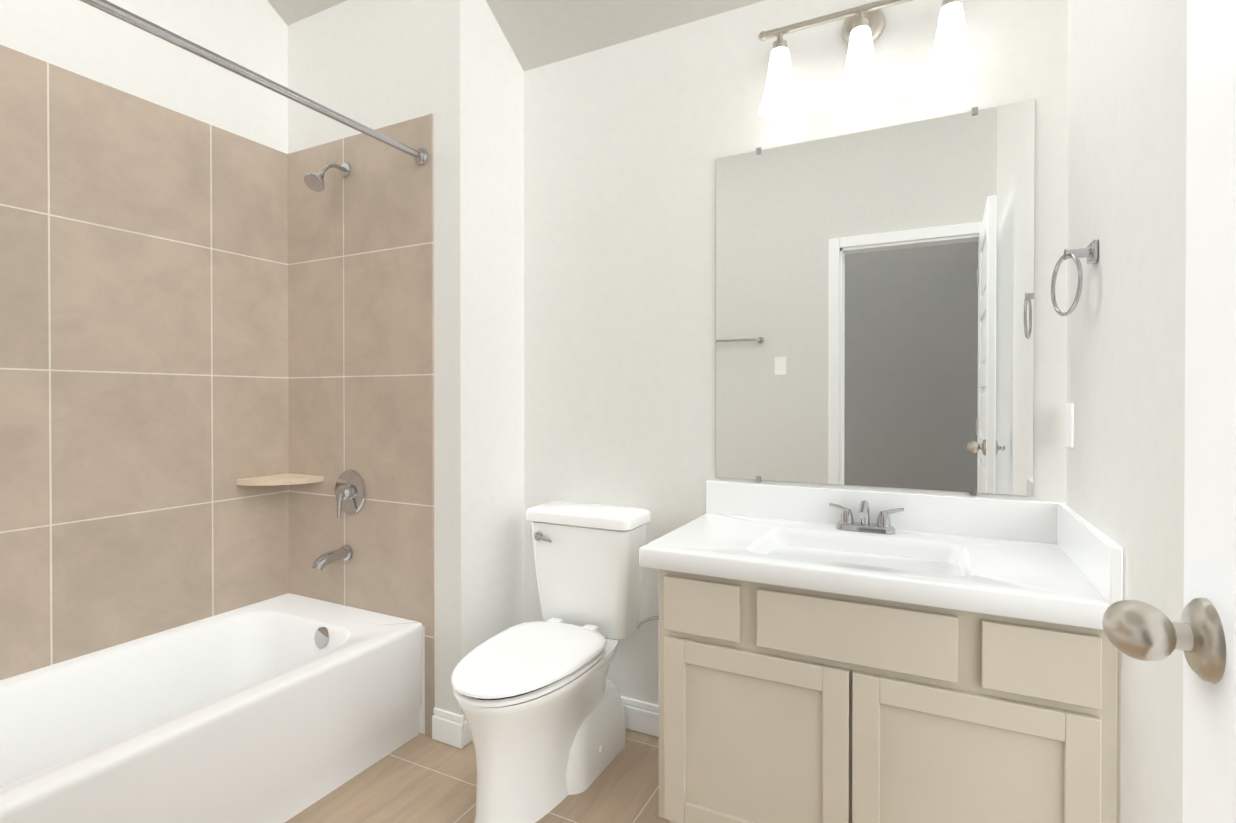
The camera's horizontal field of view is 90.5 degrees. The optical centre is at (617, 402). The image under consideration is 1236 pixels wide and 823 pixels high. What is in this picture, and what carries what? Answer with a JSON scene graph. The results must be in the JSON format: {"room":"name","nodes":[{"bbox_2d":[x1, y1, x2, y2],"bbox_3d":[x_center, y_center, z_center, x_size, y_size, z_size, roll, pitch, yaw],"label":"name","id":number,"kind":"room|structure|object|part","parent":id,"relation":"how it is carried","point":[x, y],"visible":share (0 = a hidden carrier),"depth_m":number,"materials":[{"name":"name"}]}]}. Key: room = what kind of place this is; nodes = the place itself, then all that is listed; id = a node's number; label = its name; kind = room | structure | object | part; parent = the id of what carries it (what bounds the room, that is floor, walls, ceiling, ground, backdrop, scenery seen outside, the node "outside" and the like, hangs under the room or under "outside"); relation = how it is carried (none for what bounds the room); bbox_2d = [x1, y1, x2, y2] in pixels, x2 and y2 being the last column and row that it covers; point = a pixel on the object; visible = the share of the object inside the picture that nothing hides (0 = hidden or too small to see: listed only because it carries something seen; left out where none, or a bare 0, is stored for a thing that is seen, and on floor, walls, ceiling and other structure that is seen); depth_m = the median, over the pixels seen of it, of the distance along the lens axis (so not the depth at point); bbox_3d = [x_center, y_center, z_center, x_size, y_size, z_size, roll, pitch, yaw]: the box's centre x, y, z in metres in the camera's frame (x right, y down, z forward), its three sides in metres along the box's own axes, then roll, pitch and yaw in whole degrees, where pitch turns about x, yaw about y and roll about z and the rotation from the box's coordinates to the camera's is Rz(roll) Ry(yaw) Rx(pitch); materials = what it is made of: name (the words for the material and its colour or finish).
{"room":"bathroom","nodes":[
{"label":"bathroom","id":0,"kind":"room"},
{"bbox_2d":[0,0,287,153],"bbox_3d":[-1.705,-0.447,2.037,0.120,3.300,2.217,0,0,27],"label":"wall","id":1,"kind":"structure","parent":0,"point":[85,40],"depth_m":2.18,"materials":[{"name":"paint"}]},
{"bbox_2d":[0,45,288,679],"bbox_3d":[-1.733,-0.110,1.843,0.008,1.835,1.600,0,0,27],"label":"wall tiles","id":2,"kind":"structure","parent":1,"relation":"attached to","point":[143,335],"depth_m":2.04,"materials":[{"name":"beige tile"}]},
{"bbox_2d":[237,473,322,485],"bbox_3d":[-1.324,0.305,2.405,0.215,0.022,0.215,0,0,27],"label":"corner shelf","id":3,"kind":"object","parent":1,"relation":"attached to","point":[283,479],"visible":1,"depth_m":2.38,"materials":[{"name":"stone"}]},
{"bbox_2d":[288,0,523,733],"bbox_3d":[-0.876,-0.450,2.513,0.925,3.300,0.377,0,0,27],"label":"wall","id":4,"kind":"structure","parent":0,"point":[454,68],"depth_m":2.25,"materials":[{"name":"paint"}]},
{"bbox_2d":[288,114,433,627],"bbox_3d":[-1.015,-0.114,2.370,0.794,1.835,0.008,0,0,27],"label":"wall tile","id":5,"kind":"structure","parent":4,"relation":"attached to","point":[361,319],"depth_m":2.34,"materials":[{"name":"beige tile"}]},
{"bbox_2d":[79,0,427,165],"bbox_3d":[-1.064,-0.879,1.497,0.060,0.060,1.584,0,0,27],"label":"curtain rod","id":6,"kind":"object","parent":5,"relation":"attached to","point":[420,155],"visible":1,"depth_m":1.62,"materials":[{"name":"silver metal"}]},
{"bbox_2d":[304,163,350,191],"bbox_3d":[-1.077,-0.851,2.285,0.074,0.161,0.207,0,0,17],"label":"shower head","id":7,"kind":"object","parent":5,"relation":"attached to","point":[314,182],"visible":1,"depth_m":2.23},
{"bbox_3d":[-1.075,-0.873,2.312,0.047,0.078,0.137,0,0,27],"label":"arm","id":8,"kind":"part","parent":7,"relation":"part of"},
{"bbox_2d":[312,545,352,569],"bbox_3d":[-1.089,0.589,2.323,0.060,0.070,0.151,0,0,27],"label":"tub spout","id":9,"kind":"object","parent":5,"relation":"attached to","point":[344,553],"visible":1,"depth_m":2.32,"materials":[{"name":"silver metal"}]},
{"bbox_2d":[335,470,366,517],"bbox_3d":[-1.052,0.349,2.350,0.172,0.177,0.067,0,0,27],"label":"shower valve","id":10,"kind":"object","parent":5,"relation":"attached to","point":[350,491],"visible":1,"depth_m":2.35,"materials":[{"name":"silver metal"}]},
{"bbox_3d":[-1.059,0.390,2.335,0.023,0.095,0.033,0,0,27],"label":"shower valve lever","id":11,"kind":"part","parent":10,"relation":"part of","materials":[{"name":"silver metal"}]},
{"bbox_2d":[425,626,434,737],"bbox_3d":[-0.679,1.004,2.206,0.039,0.397,0.008,0,0,27],"label":"wall tile","id":12,"kind":"structure","parent":4,"relation":"attached to","point":[429,676],"depth_m":2.20,"materials":[{"name":"beige tile"}]},
{"bbox_2d":[432,708,463,748],"bbox_3d":[-0.601,1.147,2.163,0.138,0.110,0.016,0,0,27],"label":"baseboard","id":13,"kind":"structure","parent":4,"relation":"attached to","point":[448,727],"depth_m":2.15,"materials":[{"name":"paint"}]},
{"bbox_2d":[462,714,472,745],"bbox_3d":[-0.457,1.146,2.311,0.016,0.110,0.377,0,0,27],"label":"baseboard","id":14,"kind":"structure","parent":4,"relation":"attached to","point":[467,737],"depth_m":2.15,"materials":[{"name":"paint"}]},
{"bbox_2d":[285,729,668,822],"bbox_3d":[-0.732,1.261,0.835,2.955,0.100,3.497,0,0,27],"label":"floor","id":15,"kind":"structure","parent":0,"point":[420,778],"depth_m":1.89,"materials":[{"name":"tile"}]},
{"bbox_2d":[0,593,422,822],"bbox_3d":[-1.393,1.001,1.677,0.748,0.409,1.576,0,0,27],"label":"tub","id":16,"kind":"object","parent":15,"relation":"on","point":[284,708],"visible":1,"depth_m":1.83,"materials":[{"name":"ceramic"}]},
{"bbox_2d":[451,501,650,822],"bbox_3d":[-0.232,0.793,1.971,0.424,0.822,0.750,0,0,27],"label":"toilet","id":17,"kind":"object","parent":15,"relation":"on","point":[540,703],"visible":1,"depth_m":1.92,"materials":[{"name":"ceramic"}]},
{"bbox_3d":[-0.279,0.802,1.878,0.356,0.016,0.532,0,0,27],"label":"seat","id":18,"kind":"part","parent":17,"relation":"part of","materials":[{"name":"plastic"}]},
{"bbox_3d":[-0.279,0.775,1.878,0.364,0.022,0.543,0,0,27],"label":"seat lid","id":19,"kind":"part","parent":17,"relation":"part of","materials":[{"name":"plastic"}]},
{"bbox_3d":[-0.241,1.009,1.954,0.356,0.390,0.680,0,0,27],"label":"bowl","id":20,"kind":"part","parent":17,"relation":"part of","materials":[{"name":"ceramic"}]},
{"bbox_3d":[-0.263,0.481,2.167,0.068,0.022,0.019,0,0,27],"label":"lever","id":21,"kind":"part","parent":17,"relation":"part of","materials":[{"name":"silver metal"}]},
{"bbox_3d":[-0.109,0.404,2.209,0.424,0.048,0.209,0,0,27],"label":"tank lid","id":22,"kind":"part","parent":17,"relation":"part of","materials":[{"name":"ceramic"}]},
{"bbox_3d":[-0.106,0.620,2.216,0.400,0.380,0.197,0,0,27],"label":"tank","id":23,"kind":"part","parent":17,"relation":"part of","materials":[{"name":"ceramic"}]},
{"bbox_2d":[639,480,1122,822],"bbox_3d":[0.633,0.738,1.644,1.012,0.935,0.566,0,0,27],"label":"bathroom vanity","id":24,"kind":"object","parent":15,"relation":"on","point":[832,655],"visible":0.96,"depth_m":1.42,"materials":[{"name":"paint"}]},
{"bbox_3d":[0.214,0.524,1.568,0.200,0.140,0.020,0,0,27],"label":"drawer","id":25,"kind":"part","parent":24,"relation":"part of","materials":[{"name":"paint"}]},
{"bbox_3d":[0.328,0.853,1.512,0.456,0.477,0.020,0,0,27],"label":"door","id":26,"kind":"part","parent":24,"relation":"part of","materials":[{"name":"paint"}]},
{"bbox_3d":[0.534,0.525,1.405,0.430,0.140,0.020,0,0,27],"label":"drawer","id":27,"kind":"part","parent":24,"relation":"part of","materials":[{"name":"paint"}]},
{"bbox_2d":[829,500,903,534],"bbox_3d":[0.719,0.333,1.790,0.209,0.096,0.128,0,0,27],"label":"faucet","id":28,"kind":"object","parent":24,"relation":"on","point":[847,526],"depth_m":1.80,"materials":[{"name":"silver metal"}]},
{"bbox_3d":[0.741,0.854,1.302,0.454,0.477,0.020,0,0,27],"label":"door","id":29,"kind":"part","parent":24,"relation":"part of","materials":[{"name":"paint"}]},
{"bbox_3d":[0.854,0.526,1.242,0.200,0.140,0.020,0,0,27],"label":"drawer","id":30,"kind":"part","parent":24,"relation":"part of","materials":[{"name":"paint"}]},
{"bbox_2d":[267,0,764,70],"bbox_3d":[-0.732,-1.719,0.816,2.955,0.940,3.497,0,0,27],"label":"ceiling","id":31,"kind":"structure","parent":0,"point":[538,33],"depth_m":2.25,"materials":[{"name":"paint"}]},
{"bbox_2d":[524,0,1067,704],"bbox_3d":[0.034,-0.449,2.329,2.955,3.300,0.120,0,0,27],"label":"wall","id":32,"kind":"structure","parent":0,"point":[626,144],"depth_m":2.19,"materials":[{"name":"paint"}]},
{"bbox_2d":[620,696,658,736],"bbox_3d":[-0.021,1.147,2.291,0.810,0.110,0.016,0,0,27],"label":"baseboard","id":33,"kind":"structure","parent":32,"relation":"attached to","point":[641,716],"depth_m":2.23,"materials":[{"name":"paint"}]},
{"bbox_2d":[636,616,658,628],"bbox_3d":[0.143,0.772,2.163,0.138,0.056,0.088,0,0,27],"label":"supply valve","id":34,"kind":"object","parent":32,"relation":"attached to","point":[646,620],"visible":0.15,"depth_m":2.16,"materials":[{"name":"silver metal"}]},
{"bbox_2d":[758,0,977,118],"bbox_3d":[0.721,-1.067,1.818,0.604,0.304,0.159,0,0,27],"label":"sconce","id":35,"kind":"object","parent":32,"relation":"attached to","point":[953,60],"visible":0.98,"depth_m":1.79,"materials":[{"name":"white glass"}]},
{"bbox_2d":[772,32,786,49],"bbox_3d":[0.505,-1.118,1.911,0.048,0.080,0.048,0,0,27],"label":"socket","id":36,"kind":"object","parent":35,"relation":"attached to","point":[780,44],"depth_m":1.90,"materials":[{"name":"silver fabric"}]},
{"bbox_3d":[0.505,-1.006,1.912,0.130,0.180,0.130,0,0,27],"label":"lamp shade","id":37,"kind":"part","parent":35,"relation":"part of","materials":[{"name":"white glass"}]},
{"bbox_2d":[852,10,868,29],"bbox_3d":[0.715,-1.117,1.804,0.048,0.080,0.048,0,0,27],"label":"socket","id":38,"kind":"object","parent":35,"relation":"attached to","point":[861,23],"depth_m":1.79,"materials":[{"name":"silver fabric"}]},
{"bbox_3d":[0.715,-1.005,1.805,0.130,0.180,0.130,0,0,27],"label":"lamp shade","id":39,"kind":"part","parent":35,"relation":"part of","materials":[{"name":"white glass"}]},
{"bbox_2d":[942,0,960,6],"bbox_3d":[0.924,-1.117,1.698,0.048,0.080,0.048,0,0,27],"label":"socket","id":40,"kind":"object","parent":35,"relation":"attached to","point":[945,3],"depth_m":1.68,"materials":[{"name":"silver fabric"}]},
{"bbox_3d":[0.924,-1.005,1.699,0.130,0.180,0.130,0,0,27],"label":"lamp shade","id":41,"kind":"part","parent":35,"relation":"part of","materials":[{"name":"white glass"}]},
{"bbox_2d":[716,100,1034,495],"bbox_3d":[0.742,-0.290,1.896,0.910,1.108,0.010,0,0,27],"label":"mirror","id":42,"kind":"object","parent":32,"relation":"attached to","point":[874,307],"visible":1,"depth_m":1.86,"materials":[{"name":"silver mirror"}]},
{"bbox_2d":[1066,0,1186,822],"bbox_3d":[0.795,-0.438,0.698,0.120,3.300,2.097,0,0,27],"label":"wall","id":43,"kind":"structure","parent":0,"point":[1126,207],"depth_m":1.11,"materials":[{"name":"paint"}]},
{"bbox_2d":[1066,403,1073,447],"bbox_3d":[1.183,0.058,1.605,0.006,0.115,0.070,0,0,27],"label":"electrical outlet plate","id":44,"kind":"object","parent":43,"relation":"attached to","point":[1069,421],"visible":0.98,"depth_m":1.59,"materials":[{"name":"white plastic"}]},
{"bbox_2d":[1051,240,1098,315],"bbox_3d":[1.043,-0.281,1.399,0.071,0.164,0.141,0,0,27],"label":"towel ring","id":45,"kind":"object","parent":43,"relation":"attached to","point":[1090,252],"visible":1,"depth_m":1.37,"materials":[{"name":"silver metal"}]},
{"bbox_3d":[1.042,-0.338,1.382,0.056,0.052,0.052,0,0,27],"label":"post","id":46,"kind":"part","parent":45,"relation":"part of","materials":[{"name":"silver metal"}]},
{"bbox_2d":[1182,0,1235,822],"bbox_3d":[0.428,0.143,0.280,0.035,2.127,0.754,0,0,26],"label":"door","id":47,"kind":"structure","parent":43,"relation":"in","point":[1209,759],"depth_m":0.57,"materials":[{"name":"paint"}]},
{"bbox_2d":[1102,598,1225,683],"bbox_3d":[0.515,0.221,0.587,0.077,0.076,0.076,0,0,26],"label":"door knob","id":48,"kind":"object","parent":47,"relation":"attached to","point":[1201,641],"depth_m":0.57,"materials":[{"name":"silver metal"}]},
{"bbox_3d":[0.504,0.221,0.592,0.054,0.054,0.076,0,0,26],"label":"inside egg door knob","id":49,"kind":"part","parent":48,"relation":"part of","materials":[{"name":"silver metal"}]}
]}

